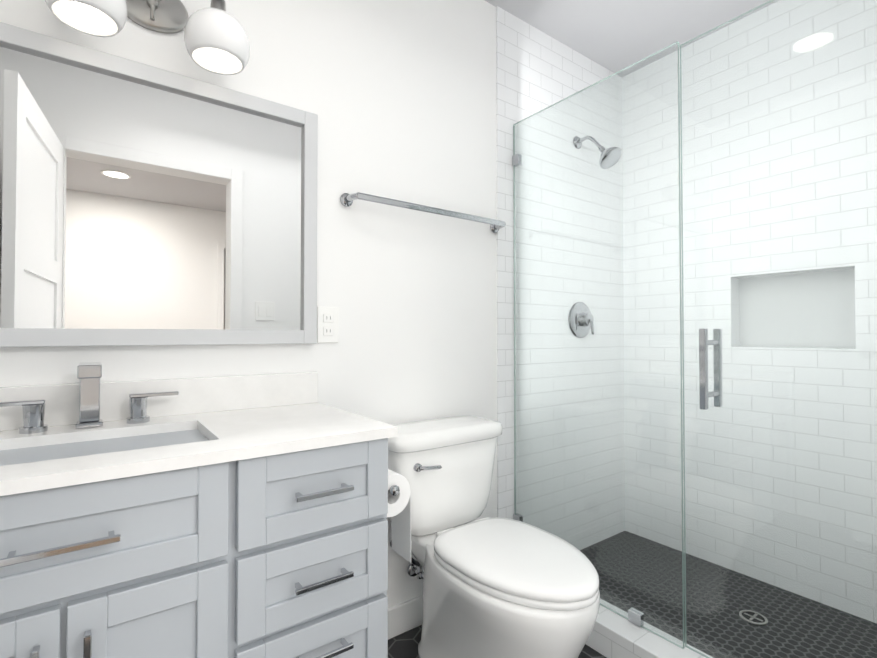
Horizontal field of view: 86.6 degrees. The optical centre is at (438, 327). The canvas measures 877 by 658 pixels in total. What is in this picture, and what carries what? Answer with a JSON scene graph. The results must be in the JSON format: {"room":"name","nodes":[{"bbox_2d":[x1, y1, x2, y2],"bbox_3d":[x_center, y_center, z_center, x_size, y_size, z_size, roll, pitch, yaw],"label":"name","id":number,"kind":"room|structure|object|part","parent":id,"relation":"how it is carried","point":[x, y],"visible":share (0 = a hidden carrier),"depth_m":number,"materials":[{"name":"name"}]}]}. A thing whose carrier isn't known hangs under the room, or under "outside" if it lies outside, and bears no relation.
{"room":"bathroom","nodes":[
{"label":"bathroom","id":0,"kind":"room"},
{"bbox_2d":[0,0,496,607],"bbox_3d":[-0.084,-0.139,1.770,2.980,2.440,0.100,1,-1,-36],"label":"wall","id":1,"kind":"structure","parent":0,"point":[398,96],"depth_m":1.63,"materials":[{"name":"white paint"}]},
{"bbox_2d":[45,0,249,74],"bbox_3d":[-0.692,-0.799,1.140,0.424,0.234,0.211,1,-1,-36],"label":"sconce","id":2,"kind":"object","parent":1,"relation":"attached to","point":[216,39],"visible":1,"depth_m":1.14,"materials":[{"name":"white glass"}]},
{"bbox_3d":[-0.784,-0.746,1.036,0.154,0.124,0.154,1,-1,-36],"label":"lamp shade","id":3,"kind":"part","parent":2,"relation":"part of","materials":[{"name":"white glass"}]},
{"bbox_3d":[-0.567,-0.743,1.196,0.154,0.124,0.154,1,-1,-36],"label":"lamp shade","id":4,"kind":"part","parent":2,"relation":"part of","materials":[{"name":"white glass"}]},
{"bbox_2d":[0,22,317,346],"bbox_3d":[-0.722,-0.313,1.222,0.830,0.720,0.029,1,-1,-36],"label":"mirror","id":5,"kind":"object","parent":1,"relation":"attached to","point":[141,204],"visible":1,"depth_m":1.20,"materials":[{"name":"grey mirror"}]},
{"bbox_2d":[317,306,338,342],"bbox_3d":[-0.356,-0.008,1.499,0.072,0.116,0.009,1,-1,-36],"label":"electrical outlet plate","id":6,"kind":"object","parent":1,"relation":"attached to","point":[327,324],"visible":1,"depth_m":1.50,"materials":[{"name":"white plastic"}]},
{"bbox_2d":[388,595,422,638],"bbox_3d":[-0.072,1.030,1.689,0.792,0.100,0.014,1,-1,-36],"label":"baseboard","id":7,"kind":"structure","parent":1,"relation":"attached to","point":[403,617],"depth_m":1.65,"materials":[{"name":"white"}]},
{"bbox_2d":[340,192,505,232],"bbox_3d":[-0.016,-0.420,1.716,0.714,0.044,0.074,1,-1,-36],"label":"towel rail","id":8,"kind":"object","parent":1,"relation":"attached to","point":[346,199],"visible":1,"depth_m":1.63,"materials":[{"name":"silver metal"}]},
{"bbox_2d":[496,6,624,549],"bbox_3d":[0.616,-0.131,2.219,0.920,2.440,0.008,1,-1,-36],"label":"wall tile","id":9,"kind":"structure","parent":1,"relation":"attached to","point":[537,70],"depth_m":2.17,"materials":[{"name":"white tile"}]},
{"bbox_2d":[568,302,593,337],"bbox_3d":[0.711,-0.036,2.231,0.176,0.176,0.080,1,-1,-36],"label":"shower valve","id":10,"kind":"object","parent":9,"relation":"attached to","point":[585,322],"depth_m":2.23,"materials":[{"name":"silver metal"}]},
{"bbox_2d":[573,136,621,168],"bbox_3d":[0.743,-0.832,2.177,0.110,0.200,0.227,1,-1,-36],"label":"shower head","id":11,"kind":"object","parent":9,"relation":"attached to","point":[606,153],"depth_m":2.13},
{"bbox_2d":[388,625,606,657],"bbox_3d":[0.403,1.095,1.087,2.980,0.050,1.744,1,-1,-36],"label":"floor","id":12,"kind":"structure","parent":0,"point":[404,644],"depth_m":1.57,"materials":[{"name":"black tile"}]},
{"bbox_2d":[0,362,410,657],"bbox_3d":[-0.532,0.575,1.044,0.971,0.988,0.516,1,-1,-36],"label":"bathroom vanity","id":13,"kind":"object","parent":12,"relation":"on","point":[243,516],"visible":1,"depth_m":0.90,"materials":[{"name":"grey wood"}]},
{"bbox_3d":[-0.690,0.700,0.658,0.236,0.525,0.020,1,-1,-36],"label":"door","id":14,"kind":"part","parent":13,"relation":"part of","materials":[{"name":"grey wood"}]},
{"bbox_3d":[-0.601,0.545,0.694,0.010,0.137,0.033,1,-1,-36],"label":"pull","id":15,"kind":"part","parent":13,"relation":"part of","materials":[{"name":"silver metal"}]},
{"bbox_3d":[-0.576,0.338,0.715,0.144,0.010,0.033,1,-1,-36],"label":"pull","id":16,"kind":"part","parent":13,"relation":"part of","materials":[{"name":"silver metal"}]},
{"bbox_3d":[-0.551,0.545,0.730,0.010,0.137,0.033,1,-1,-36],"label":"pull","id":17,"kind":"part","parent":13,"relation":"part of","materials":[{"name":"silver metal"}]},
{"bbox_3d":[-0.592,0.337,0.737,0.481,0.174,0.020,1,-1,-36],"label":"drawer","id":18,"kind":"part","parent":13,"relation":"part of","materials":[{"name":"grey wood"}]},
{"bbox_3d":[-0.493,0.703,0.803,0.236,0.525,0.020,1,-1,-36],"label":"door","id":19,"kind":"part","parent":13,"relation":"part of","materials":[{"name":"grey wood"}]},
{"bbox_2d":[0,372,317,430],"bbox_3d":[-0.727,0.185,1.216,0.852,0.095,0.019,1,-1,-36],"label":"backsplash","id":20,"kind":"structure","parent":13,"relation":"on","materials":[{"name":"white stone"}]},
{"bbox_2d":[0,403,397,495],"bbox_3d":[-0.585,0.240,1.022,0.852,0.022,0.498,1,-1,-36],"label":"countertop","id":21,"kind":"structure","parent":13,"relation":"on","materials":[{"name":"white stone"}]},
{"bbox_2d":[0,362,178,433],"bbox_3d":[-0.780,0.155,1.038,0.363,0.148,0.144,1,-1,-36],"label":"faucet","id":22,"kind":"object","parent":21,"relation":"on","point":[89,374],"depth_m":1.06,"materials":[{"name":"silver metal"}]},
{"bbox_3d":[-0.253,0.793,0.978,0.327,0.350,0.020,1,-1,-36],"label":"drawer","id":23,"kind":"part","parent":13,"relation":"part of","materials":[{"name":"grey wood"}]},
{"bbox_3d":[-0.253,0.523,0.982,0.327,0.160,0.020,1,-1,-36],"label":"drawer","id":24,"kind":"part","parent":13,"relation":"part of","materials":[{"name":"grey wood"}]},
{"bbox_3d":[-0.253,0.341,0.985,0.327,0.174,0.020,1,-1,-36],"label":"drawer","id":25,"kind":"part","parent":13,"relation":"part of","materials":[{"name":"grey wood"}]},
{"bbox_3d":[-0.238,0.523,0.961,0.124,0.010,0.033,1,-1,-36],"label":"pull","id":26,"kind":"part","parent":13,"relation":"part of","materials":[{"name":"silver metal"}]},
{"bbox_3d":[-0.238,0.341,0.964,0.124,0.010,0.033,1,-1,-36],"label":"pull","id":27,"kind":"part","parent":13,"relation":"part of","materials":[{"name":"silver metal"}]},
{"bbox_3d":[-0.238,0.673,0.959,0.124,0.010,0.033,1,-1,-36],"label":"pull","id":28,"kind":"part","parent":13,"relation":"part of","materials":[{"name":"silver metal"}]},
{"bbox_2d":[387,416,599,657],"bbox_3d":[0.150,0.703,1.403,0.464,0.745,0.726,1,-1,-36],"label":"toilet","id":29,"kind":"object","parent":12,"relation":"on","point":[501,588],"visible":0.85,"depth_m":1.33,"materials":[{"name":"white ceramic"}]},
{"bbox_3d":[-0.035,0.436,1.459,0.090,0.028,0.034,1,-1,-36],"label":"lever","id":30,"kind":"part","parent":29,"relation":"part of","materials":[{"name":"silver metal"}]},
{"bbox_3d":[0.002,0.505,1.608,0.464,0.343,0.218,1,-1,-36],"label":"tank","id":31,"kind":"part","parent":29,"relation":"part of","materials":[{"name":"white ceramic"}]},
{"bbox_3d":[0.221,0.646,1.308,0.354,0.051,0.488,1,-1,-36],"label":"seat","id":32,"kind":"part","parent":29,"relation":"part of","materials":[{"name":"white plastic"}]},
{"bbox_2d":[586,598,713,657],"bbox_3d":[0.750,1.024,1.351,0.130,0.100,1.516,1,-1,-36],"label":"sill","id":33,"kind":"structure","parent":12,"relation":"on","point":[613,635],"depth_m":1.48,"materials":[{"name":"tile"}]},
{"bbox_2d":[512,0,876,657],"bbox_3d":[0.758,0.045,1.407,0.108,1.860,1.462,1,-1,-36],"label":"glass","id":34,"kind":"object","parent":33,"relation":"on","point":[635,617],"visible":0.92,"depth_m":1.38,"materials":[{"name":"clear glass"}]},
{"bbox_3d":[0.954,0.042,1.140,0.010,1.833,0.699,1,-1,-36],"label":"door","id":35,"kind":"part","parent":34,"relation":"part of","materials":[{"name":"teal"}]},
{"bbox_2d":[581,531,876,657],"bbox_3d":[1.118,1.072,1.626,0.790,0.015,1.508,1,-1,-36],"label":"shower floor","id":36,"kind":"structure","parent":12,"relation":"on","point":[676,579],"depth_m":1.77,"materials":[{"name":"black tile"}]},
{"bbox_2d":[739,610,767,625],"bbox_3d":[1.153,1.063,1.705,0.088,0.005,0.088,1,-1,-36],"label":"shower drain","id":37,"kind":"object","parent":36,"relation":"on","point":[752,616],"depth_m":1.70,"materials":[{"name":"silver metal"}]},
{"bbox_2d":[485,0,778,76],"bbox_3d":[0.403,-1.400,1.129,2.980,0.060,1.744,1,-1,-36],"label":"ceiling","id":38,"kind":"structure","parent":0,"point":[614,36],"depth_m":2.07,"materials":[{"name":"grey paint"}]},
{"bbox_2d":[739,268,855,347],"bbox_3d":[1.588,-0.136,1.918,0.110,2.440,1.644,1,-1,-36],"label":"shower niche","id":39,"kind":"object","parent":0,"point":[836,339],"depth_m":1.94,"materials":[{"name":"white tile"}]},
{"bbox_2d":[622,0,876,623],"bbox_3d":[1.472,-0.136,1.907,0.090,2.440,1.524,1,-1,-36],"label":"wall tiles","id":40,"kind":"structure","parent":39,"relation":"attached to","point":[771,488],"depth_m":1.98,"materials":[{"name":"white tile"}]}
]}

